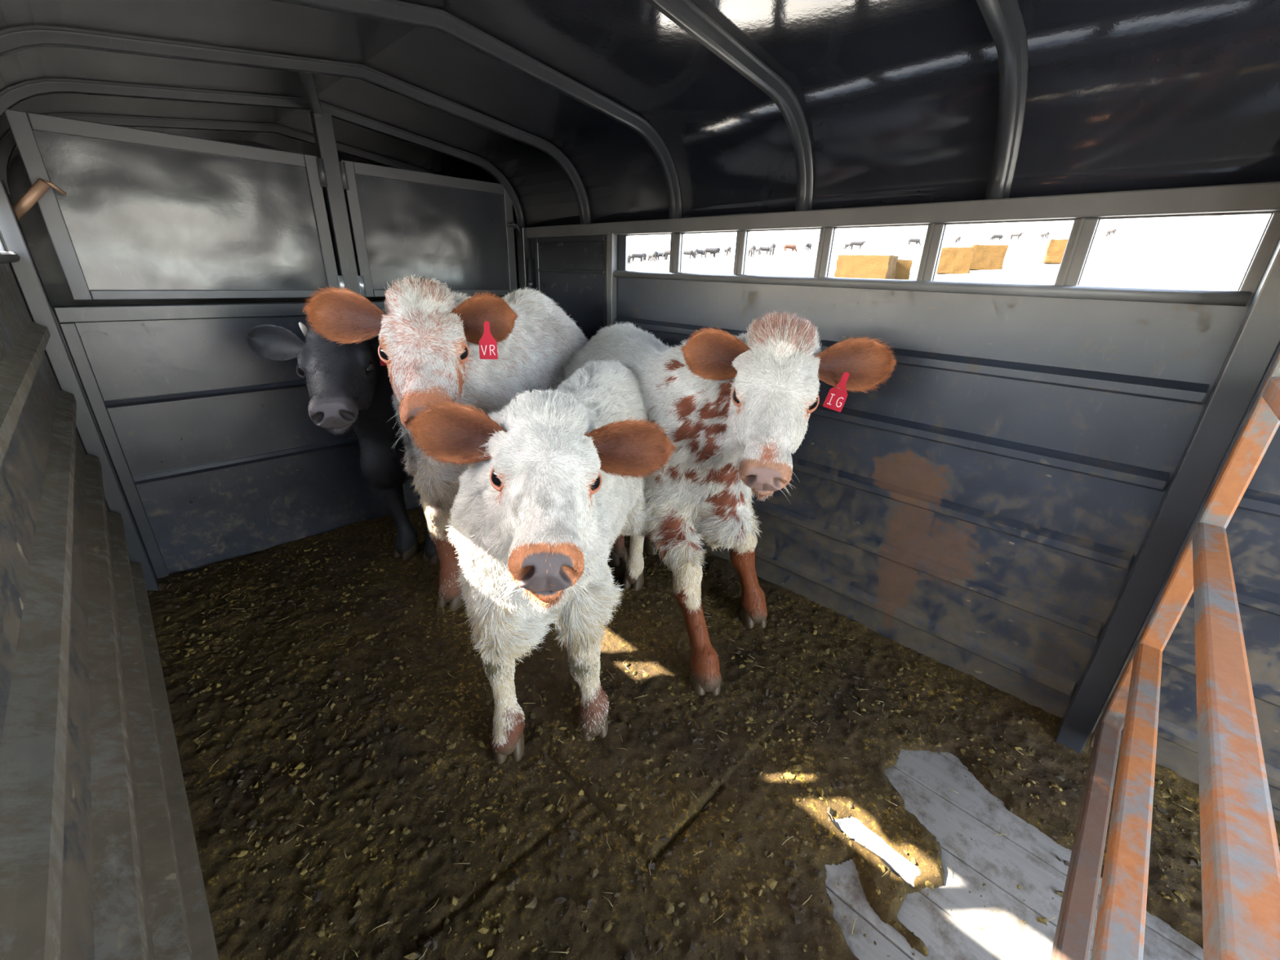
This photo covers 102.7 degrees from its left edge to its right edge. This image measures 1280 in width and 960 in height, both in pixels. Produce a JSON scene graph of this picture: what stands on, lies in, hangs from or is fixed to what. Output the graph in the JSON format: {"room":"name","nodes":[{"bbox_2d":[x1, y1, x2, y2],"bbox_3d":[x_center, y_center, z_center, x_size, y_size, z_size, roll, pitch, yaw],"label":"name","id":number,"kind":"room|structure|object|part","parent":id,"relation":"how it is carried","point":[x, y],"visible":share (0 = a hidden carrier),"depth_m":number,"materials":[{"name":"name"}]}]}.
{"room":"livestock trailer interior","nodes":[
{"label":"livestock trailer interior","id":0,"kind":"room"},
{"bbox_2d":[0,262,218,959],"bbox_3d":[-0.706,0.302,0.637,5.850,1.520,0.040,22,30,40],"label":"wall","id":1,"kind":"structure","parent":0,"point":[100,859],"depth_m":0.72,"materials":[{"name":"grey metal"}]},
{"bbox_2d":[0,230,8,252],"bbox_3d":[-1.782,-0.705,1.409,0.051,0.152,0.018,22,30,40],"label":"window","id":2,"kind":"structure","parent":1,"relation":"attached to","point":[3,247],"depth_m":1.42,"materials":[{"name":"grey metal"}]},
{"bbox_2d":[0,251,19,264],"bbox_3d":[-0.292,-0.025,0.079,4.730,0.035,0.030,22,30,40],"label":"pipe","id":3,"kind":"object","parent":1,"relation":"attached to","point":[6,257],"visible":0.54,"depth_m":1.34,"materials":[{"name":"grey metal"}]},
{"bbox_2d":[7,138,386,317],"bbox_3d":[-2.102,-0.936,3.070,0.020,1.900,1.883,22,30,40],"label":"wall","id":4,"kind":"structure","parent":0,"point":[33,224],"depth_m":2.37,"materials":[{"name":"grey metal"}]},
{"bbox_2d":[53,300,420,578],"bbox_3d":[-1.341,-0.286,2.502,0.047,1.108,1.879,22,30,40],"label":"wall","id":5,"kind":"structure","parent":0,"point":[216,453],"depth_m":2.10,"materials":[{"name":"grey metal"}]},
{"bbox_2d":[4,108,346,300],"bbox_3d":[-1.597,-0.957,1.897,0.052,0.538,0.844,22,30,40],"label":"door","id":6,"kind":"structure","parent":5,"relation":"in","point":[142,214],"depth_m":1.84,"materials":[{"name":"metal"}]},
{"bbox_2d":[310,111,360,294],"bbox_3d":[-1.284,-1.134,2.174,0.045,0.712,0.066,22,30,40],"label":"post","id":7,"kind":"object","parent":5,"relation":"on","point":[322,125],"visible":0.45,"depth_m":2.14,"materials":[{"name":"metal"}]},
{"bbox_2d":[338,160,517,297],"bbox_3d":[-0.969,-1.178,2.487,0.052,0.538,0.824,22,30,40],"label":"door","id":8,"kind":"structure","parent":5,"relation":"in","point":[455,232],"depth_m":2.44,"materials":[{"name":"metal"}]},
{"bbox_2d":[507,221,520,235],"bbox_3d":[-0.650,-1.318,2.708,0.090,0.090,0.022,-12,26,-30],"label":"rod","id":9,"kind":"object","parent":8,"relation":"attached to","point":[513,224],"visible":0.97,"depth_m":2.69,"materials":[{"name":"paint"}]},
{"bbox_2d":[0,0,1279,228],"bbox_3d":[-0.020,-0.798,0.901,5.850,0.397,1.907,22,30,40],"label":"ceiling","id":10,"kind":"structure","parent":0,"point":[899,100],"depth_m":1.33,"materials":[{"name":"black metal"}]},
{"bbox_2d":[0,113,433,195],"bbox_3d":[-1.714,-1.475,2.454,0.054,0.384,1.882,22,30,40],"label":"bow","id":11,"kind":"object","parent":10,"relation":"attached to","point":[7,144],"visible":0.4,"depth_m":2.19,"materials":[{"name":"paint"}]},
{"bbox_2d":[0,78,524,226],"bbox_3d":[-1.296,-1.307,2.072,0.054,0.384,1.882,22,30,40],"label":"bow","id":12,"kind":"object","parent":10,"relation":"attached to","point":[12,95],"visible":0.95,"depth_m":1.82,"materials":[{"name":"paint"}]},
{"bbox_2d":[0,25,591,223],"bbox_3d":[-0.907,-1.150,1.716,0.054,0.384,1.882,22,30,40],"label":"bow","id":13,"kind":"object","parent":10,"relation":"attached to","point":[15,39],"visible":0.98,"depth_m":1.47,"materials":[{"name":"paint"}]},
{"bbox_2d":[298,72,322,115],"bbox_3d":[-1.150,-1.355,1.790,0.034,0.027,0.565,-9,25,-25],"label":"tie","id":14,"kind":"object","parent":10,"relation":"attached to","point":[307,80],"visible":0.93,"depth_m":1.75,"materials":[{"name":"paint"}]},
{"bbox_2d":[272,0,682,218],"bbox_3d":[-0.511,-0.991,1.353,0.054,0.384,1.882,22,30,40],"label":"bow","id":15,"kind":"object","parent":10,"relation":"attached to","point":[392,11],"visible":0.98,"depth_m":1.41,"materials":[{"name":"paint"}]},
{"bbox_2d":[645,0,813,210],"bbox_3d":[-0.118,-0.832,0.993,0.054,0.384,1.882,22,30,40],"label":"bow","id":16,"kind":"object","parent":10,"relation":"attached to","point":[685,14],"visible":0.99,"depth_m":1.33,"materials":[{"name":"paint"}]},
{"bbox_2d":[976,0,1028,199],"bbox_3d":[0.270,-0.676,0.638,0.054,0.384,1.882,22,30,40],"label":"bow","id":17,"kind":"object","parent":10,"relation":"attached to","point":[1004,20],"visible":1,"depth_m":1.17,"materials":[{"name":"paint"}]},
{"bbox_2d":[463,210,1279,822],"bbox_3d":[0.615,-0.162,1.876,5.850,1.520,0.034,22,30,40],"label":"wall","id":18,"kind":"structure","parent":0,"point":[986,511],"depth_m":1.49,"materials":[{"name":"grey metal"}]},
{"bbox_2d":[527,235,607,342],"bbox_3d":[-0.392,-0.558,2.773,0.632,1.380,0.046,22,30,40],"label":"door","id":19,"kind":"structure","parent":18,"relation":"in","point":[571,271],"depth_m":2.56,"materials":[{"name":"grey metal"}]},
{"bbox_2d":[669,233,681,272],"bbox_3d":[0.143,-0.923,2.088,0.051,0.152,0.018,22,30,40],"label":"upright","id":20,"kind":"object","parent":18,"relation":"attached to","point":[676,238],"visible":0.81,"depth_m":2.08,"materials":[{"name":"grey metal"}]},
{"bbox_2d":[733,231,746,274],"bbox_3d":[0.367,-0.833,1.883,0.038,0.152,0.018,22,30,40],"label":"upright","id":21,"kind":"object","parent":18,"relation":"attached to","point":[741,236],"visible":0.84,"depth_m":1.88,"materials":[{"name":"grey metal"}]},
{"bbox_2d":[813,227,834,277],"bbox_3d":[0.599,-0.739,1.671,0.042,0.152,0.018,22,30,40],"label":"upright","id":22,"kind":"object","parent":18,"relation":"attached to","point":[825,239],"visible":0.96,"depth_m":1.66,"materials":[{"name":"grey metal"}]},
{"bbox_2d":[526,181,1279,238],"bbox_3d":[1.030,-0.661,1.236,4.720,0.051,0.021,22,30,40],"label":"rail","id":23,"kind":"object","parent":18,"relation":"attached to","point":[1264,196],"visible":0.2,"depth_m":1.34,"materials":[{"name":"grey metal"}]},
{"bbox_2d":[916,223,944,280],"bbox_3d":[0.828,-0.647,1.461,0.041,0.152,0.018,22,30,40],"label":"upright","id":24,"kind":"object","parent":18,"relation":"attached to","point":[934,234],"visible":1,"depth_m":1.46,"materials":[{"name":"grey metal"}]},
{"bbox_2d":[613,270,1251,306],"bbox_3d":[0.578,-0.666,1.717,1.985,0.035,0.030,22,30,40],"label":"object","id":25,"kind":"object","parent":18,"relation":"attached to","point":[1215,297],"visible":1,"depth_m":1.37,"materials":[{"name":"grey metal"}]},
{"bbox_2d":[1054,217,1098,285],"bbox_3d":[1.062,-0.552,1.247,0.045,0.152,0.018,22,30,40],"label":"upright","id":26,"kind":"object","parent":18,"relation":"attached to","point":[1083,229],"visible":1,"depth_m":1.24,"materials":[{"name":"grey metal"}]},
{"bbox_2d":[1239,211,1279,293],"bbox_3d":[1.289,-0.461,1.039,0.051,0.152,0.018,22,30,40],"label":"upright","id":27,"kind":"object","parent":18,"relation":"attached to","point":[1271,237],"visible":0.69,"depth_m":1.05,"materials":[{"name":"grey metal"}]},
{"bbox_2d":[648,749,1203,959],"bbox_3d":[-0.067,0.746,1.531,5.850,0.040,1.879,22,30,40],"label":"floor","id":28,"kind":"structure","parent":0,"point":[948,920],"depth_m":1.14,"materials":[{"name":"grey wood"}]},
{"bbox_2d":[0,178,159,591],"bbox_3d":[-1.923,-0.212,1.769,0.070,1.450,0.049,22,30,40],"label":"post","id":29,"kind":"object","parent":28,"relation":"on","point":[25,272],"visible":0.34,"depth_m":1.68,"materials":[{"name":"metal"}]},
{"bbox_2d":[13,177,66,220],"bbox_3d":[-1.860,-0.856,1.569,0.154,0.127,0.042,-10,25,-27],"label":"rod","id":30,"kind":"object","parent":29,"relation":"attached to","point":[41,186],"visible":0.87,"depth_m":1.56,"materials":[{"name":"brown metal"}]},
{"bbox_2d":[515,226,530,290],"bbox_3d":[-0.647,-0.675,3.002,0.065,1.450,0.044,22,30,40],"label":"post","id":31,"kind":"object","parent":28,"relation":"on","point":[522,242],"visible":0.28,"depth_m":2.76,"materials":[{"name":"metal"}]},
{"bbox_2d":[607,233,617,327],"bbox_3d":[-0.143,-0.454,2.556,0.034,1.405,0.033,22,30,40],"label":"post","id":32,"kind":"object","parent":28,"relation":"on","point":[611,237],"visible":0.39,"depth_m":2.35,"materials":[{"name":"grey metal"}]},
{"bbox_2d":[146,506,1279,959],"bbox_3d":[0.005,0.738,1.451,3.850,0.081,1.877,22,30,40],"label":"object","id":33,"kind":"structure","parent":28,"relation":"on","point":[223,889],"depth_m":1.35,"materials":[{"name":"brown soil"}]},
{"bbox_2d":[244,321,439,564],"bbox_3d":[-0.951,-0.192,2.268,0.527,1.070,1.320,9,23,17],"label":"calf","id":34,"kind":"object","parent":33,"relation":"on","point":[348,385],"visible":0.43,"depth_m":1.76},
{"bbox_2d":[302,274,588,610],"bbox_3d":[-0.602,-0.140,2.007,0.554,1.196,1.263,7,23,13],"label":"calf","id":35,"kind":"object","parent":33,"relation":"on","point":[436,344],"visible":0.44,"depth_m":1.55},
{"bbox_2d":[408,358,676,764],"bbox_3d":[-0.168,0.177,1.548,0.556,0.972,1.215,6,23,11],"label":"calf","id":36,"kind":"object","parent":33,"relation":"on","point":[552,481],"visible":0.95,"depth_m":1.16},
{"bbox_2d":[167,531,1200,959],"bbox_3d":[-0.213,0.647,1.642,3.080,0.048,1.803,22,30,40],"label":"straw","id":37,"kind":"object","parent":33,"relation":"on","point":[391,531],"visible":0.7,"depth_m":1.33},
{"bbox_2d":[158,509,1279,959],"bbox_3d":[-0.192,0.657,1.629,3.226,0.062,1.802,22,30,40],"label":"clod","id":38,"kind":"object","parent":33,"relation":"on","point":[531,903],"visible":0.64,"depth_m":1.37,"materials":[{"name":"brown soil"}]},
{"bbox_2d":[562,309,898,695],"bbox_3d":[0.117,-0.048,1.920,0.566,1.124,1.236,-14,27,-34],"label":"calf","id":39,"kind":"object","parent":33,"relation":"on","point":[735,411],"visible":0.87,"depth_m":1.55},
{"bbox_2d":[1054,240,1279,753],"bbox_3d":[1.268,0.038,1.194,0.060,1.600,0.090,22,30,40],"label":"post","id":40,"kind":"object","parent":28,"relation":"on","point":[1255,344],"visible":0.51,"depth_m":1.17,"materials":[{"name":"metal"}]},
{"bbox_2d":[1049,351,1279,959],"bbox_3d":[0.649,0.284,0.544,0.042,1.400,1.762,22,30,40],"label":"gate","id":41,"kind":"object","parent":40,"relation":"attached to","point":[1240,854],"visible":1,"depth_m":0.78,"materials":[{"name":"metal"}]},
{"bbox_3d":[0.632,0.865,0.782,0.042,0.042,1.680,22,30,40],"label":"rail","id":42,"kind":"part","parent":41,"relation":"part of","materials":[{"name":"metal"}]},
{"bbox_3d":[0.640,0.628,0.685,0.042,0.042,1.680,22,30,40],"label":"rail","id":43,"kind":"part","parent":41,"relation":"part of","materials":[{"name":"metal"}]},
{"bbox_3d":[0.649,0.324,0.561,0.042,0.042,1.680,22,30,40],"label":"rail","id":44,"kind":"part","parent":41,"relation":"part of","materials":[{"name":"metal"}]},
{"bbox_3d":[0.658,0.029,0.441,0.042,0.042,1.680,22,30,40],"label":"rail","id":45,"kind":"part","parent":41,"relation":"part of","materials":[{"name":"metal"}]},
{"label":"outside","id":46,"kind":"structure","parent":0,"visible":0},
{"bbox_2d":[627,220,1267,290],"bbox_3d":[70.880,-70.566,154.527,460.000,54.816,500.000,22,30,40],"label":"ground","id":47,"kind":"structure","parent":46,"point":[1214,255],"depth_m":35.81,"materials":[{"name":"white"}]},
{"bbox_2d":[627,254,631,264],"bbox_3d":[-1.784,-34.060,79.066,0.735,1.400,2.502,0,22,-4],"label":"cow","id":48,"kind":"object","parent":47,"relation":"on","point":[628,255],"visible":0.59,"depth_m":78.03},
{"bbox_2d":[630,253,643,262],"bbox_3d":[-0.635,-35.886,82.715,2.502,1.400,0.735,-2,22,-9],"label":"cow","id":49,"kind":"object","parent":47,"relation":"on","point":[633,255],"visible":0.91,"depth_m":82.40},
{"bbox_2d":[638,252,644,261],"bbox_3d":[0.181,-37.446,85.904,0.735,1.437,2.502,-7,24,-20],"label":"cow","id":50,"kind":"object","parent":47,"relation":"on","point":[642,253],"visible":0.56,"depth_m":85.14},
{"bbox_2d":[647,252,656,262],"bbox_3d":[1.767,-34.401,79.062,0.735,1.400,2.502,-9,24,-24],"label":"cow","id":51,"kind":"object","parent":47,"relation":"on","point":[653,255],"visible":1,"depth_m":78.49},
{"bbox_2d":[653,250,659,260],"bbox_3d":[2.634,-36.205,82.653,0.735,1.437,2.502,6,23,11],"label":"cow","id":52,"kind":"object","parent":47,"relation":"on","point":[657,253],"visible":0.77,"depth_m":82.34},
{"bbox_2d":[657,252,668,260],"bbox_3d":[3.597,-38.164,87.443,2.502,1.400,0.735,2,22,1],"label":"cow","id":53,"kind":"object","parent":47,"relation":"on","point":[660,255],"visible":0.26,"depth_m":87.12},
{"bbox_2d":[661,249,670,259],"bbox_3d":[4.592,-35.430,80.543,2.502,1.400,0.735,8,23,16],"label":"cow","id":54,"kind":"object","parent":47,"relation":"on","point":[666,252],"visible":0.49,"depth_m":80.33},
{"bbox_2d":[683,249,694,259],"bbox_3d":[7.039,-33.586,76.302,2.502,1.400,0.735,11,24,21],"label":"cow","id":55,"kind":"object","parent":47,"relation":"on","point":[690,252],"visible":0.68,"depth_m":75.89},
{"bbox_2d":[691,248,698,257],"bbox_3d":[8.694,-35.832,80.862,0.735,1.400,2.502,-4,23,-14],"label":"cow","id":56,"kind":"object","parent":47,"relation":"on","point":[695,251],"visible":0.8,"depth_m":80.14},
{"bbox_2d":[694,249,706,258],"bbox_3d":[9.972,-37.624,85.229,2.502,1.400,0.735,-4,23,-14],"label":"cow","id":57,"kind":"object","parent":47,"relation":"on","point":[700,251],"visible":0.39,"depth_m":84.91},
{"bbox_2d":[702,247,720,257],"bbox_3d":[10.441,-33.100,74.568,2.502,1.437,0.735,2,22,2],"label":"cow","id":58,"kind":"object","parent":47,"relation":"on","point":[714,251],"visible":0.98,"depth_m":74.24},
{"bbox_2d":[709,247,719,257],"bbox_3d":[11.572,-35.302,79.235,0.735,1.400,2.502,-10,25,-27],"label":"cow","id":59,"kind":"object","parent":47,"relation":"on","point":[718,251],"visible":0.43,"depth_m":78.75},
{"bbox_2d":[723,246,731,256],"bbox_3d":[12.995,-34.160,76.419,0.735,1.437,2.502,-2,22,-9],"label":"cow","id":60,"kind":"object","parent":47,"relation":"on","point":[726,249],"visible":1,"depth_m":75.76},
{"bbox_2d":[748,244,755,257],"bbox_3d":[13.880,-28.363,63.455,0.735,1.400,2.502,2,22,0],"label":"cow","id":61,"kind":"object","parent":47,"relation":"on","point":[752,248],"visible":0.98,"depth_m":62.66},
{"bbox_2d":[755,246,762,255],"bbox_3d":[20.864,-40.255,89.918,0.717,1.400,2.497,-3,23,-11],"label":"cow","id":62,"kind":"object","parent":47,"relation":"on","point":[758,249],"visible":0.91,"depth_m":89.40},
{"bbox_2d":[759,246,769,254],"bbox_3d":[22.647,-41.588,92.850,2.497,1.400,0.717,7,23,14],"label":"cow","id":63,"kind":"object","parent":47,"relation":"on","point":[764,248],"visible":0.62,"depth_m":92.49},
{"bbox_2d":[768,243,775,255],"bbox_3d":[16.785,-29.276,64.935,0.735,1.400,2.502,5,22,8],"label":"cow","id":64,"kind":"object","parent":47,"relation":"on","point":[772,246],"visible":1,"depth_m":64.09},
{"bbox_2d":[782,244,797,253],"bbox_3d":[24.782,-38.063,84.271,2.497,1.400,0.718,2,22,0],"label":"cow","id":65,"kind":"object","parent":47,"relation":"on","point":[793,246],"visible":1,"depth_m":83.94},
{"bbox_2d":[804,242,812,252],"bbox_3d":[28.957,-39.953,87.872,0.717,1.400,2.497,16,26,31],"label":"cow","id":66,"kind":"object","parent":47,"relation":"on","point":[807,245],"visible":1,"depth_m":87.27},
{"bbox_2d":[843,241,853,250],"bbox_3d":[35.580,-39.960,87.446,0.717,1.400,2.497,-2,22,-9],"label":"cow","id":67,"kind":"object","parent":47,"relation":"on","point":[847,244],"visible":1,"depth_m":86.90},
{"bbox_2d":[851,240,866,249],"bbox_3d":[38.153,-41.100,89.623,2.497,1.437,0.718,9,23,18],"label":"cow","id":68,"kind":"object","parent":47,"relation":"on","point":[860,243],"visible":0.8,"depth_m":89.31},
{"bbox_2d":[834,254,898,279],"bbox_3d":[10.612,-9.907,24.032,2.395,1.189,1.550,18,28,35],"label":"hay bale","id":69,"kind":"object","parent":47,"relation":"on","point":[852,266],"visible":0.76,"depth_m":23.40},
{"bbox_2d":[894,259,912,279],"bbox_3d":[12.383,-10.069,24.536,0.932,0.936,1.148,8,23,14],"label":"hay bale","id":70,"kind":"object","parent":47,"relation":"on","point":[903,268],"visible":0.47,"depth_m":24.01},
{"bbox_2d":[906,238,920,246],"bbox_3d":[50.419,-43.623,93.959,2.497,1.400,0.717,5,22,9],"label":"cow","id":71,"kind":"object","parent":47,"relation":"on","point":[917,241],"visible":1,"depth_m":93.69},
{"bbox_2d":[936,247,974,274],"bbox_3d":[16.672,-11.575,27.055,1.564,1.285,1.560,14,25,28],"label":"hay bale","id":72,"kind":"object","parent":47,"relation":"on","point":[952,260],"visible":0.84,"depth_m":26.45},
{"bbox_2d":[955,235,960,244],"bbox_3d":[60.803,-45.927,98.023,0.717,1.400,2.497,8,23,16],"label":"cow","id":73,"kind":"object","parent":47,"relation":"on","point":[957,238],"visible":1,"depth_m":97.28},
{"bbox_2d":[969,244,1008,270],"bbox_3d":[19.341,-12.431,28.644,1.664,1.296,1.671,11,24,22],"label":"hay bale","id":74,"kind":"object","parent":47,"relation":"on","point":[986,257],"visible":0.79,"depth_m":27.95},
{"bbox_2d":[987,234,1003,242],"bbox_3d":[66.589,-45.209,95.739,2.497,1.400,0.717,3,22,3],"label":"cow","id":75,"kind":"object","parent":47,"relation":"on","point":[993,236],"visible":0.99,"depth_m":95.43},
{"bbox_2d":[1008,231,1023,240],"bbox_3d":[70.880,-45.882,96.381,0.718,1.437,2.497,-7,24,-21],"label":"cow","id":76,"kind":"object","parent":47,"relation":"on","point":[1012,234],"visible":1,"depth_m":96.15},
{"bbox_2d":[1040,231,1049,239],"bbox_3d":[72.898,-43.948,92.120,0.717,1.400,2.497,5,22,9],"label":"cow","id":77,"kind":"object","parent":47,"relation":"on","point":[1043,233],"visible":1,"depth_m":91.75},
{"bbox_2d":[1042,239,1068,263],"bbox_3d":[24.833,-13.378,30.003,1.661,1.294,2.091,15,26,30],"label":"hay bale","id":78,"kind":"object","parent":47,"relation":"on","point":[1055,248],"visible":0.45,"depth_m":29.45},
{"bbox_2d":[1105,228,1116,237],"bbox_3d":[82.436,-43.277,89.651,0.718,1.400,2.497,7,23,13],"label":"cow","id":79,"kind":"object","parent":47,"relation":"on","point":[1109,231],"visible":1,"depth_m":89.13}
]}

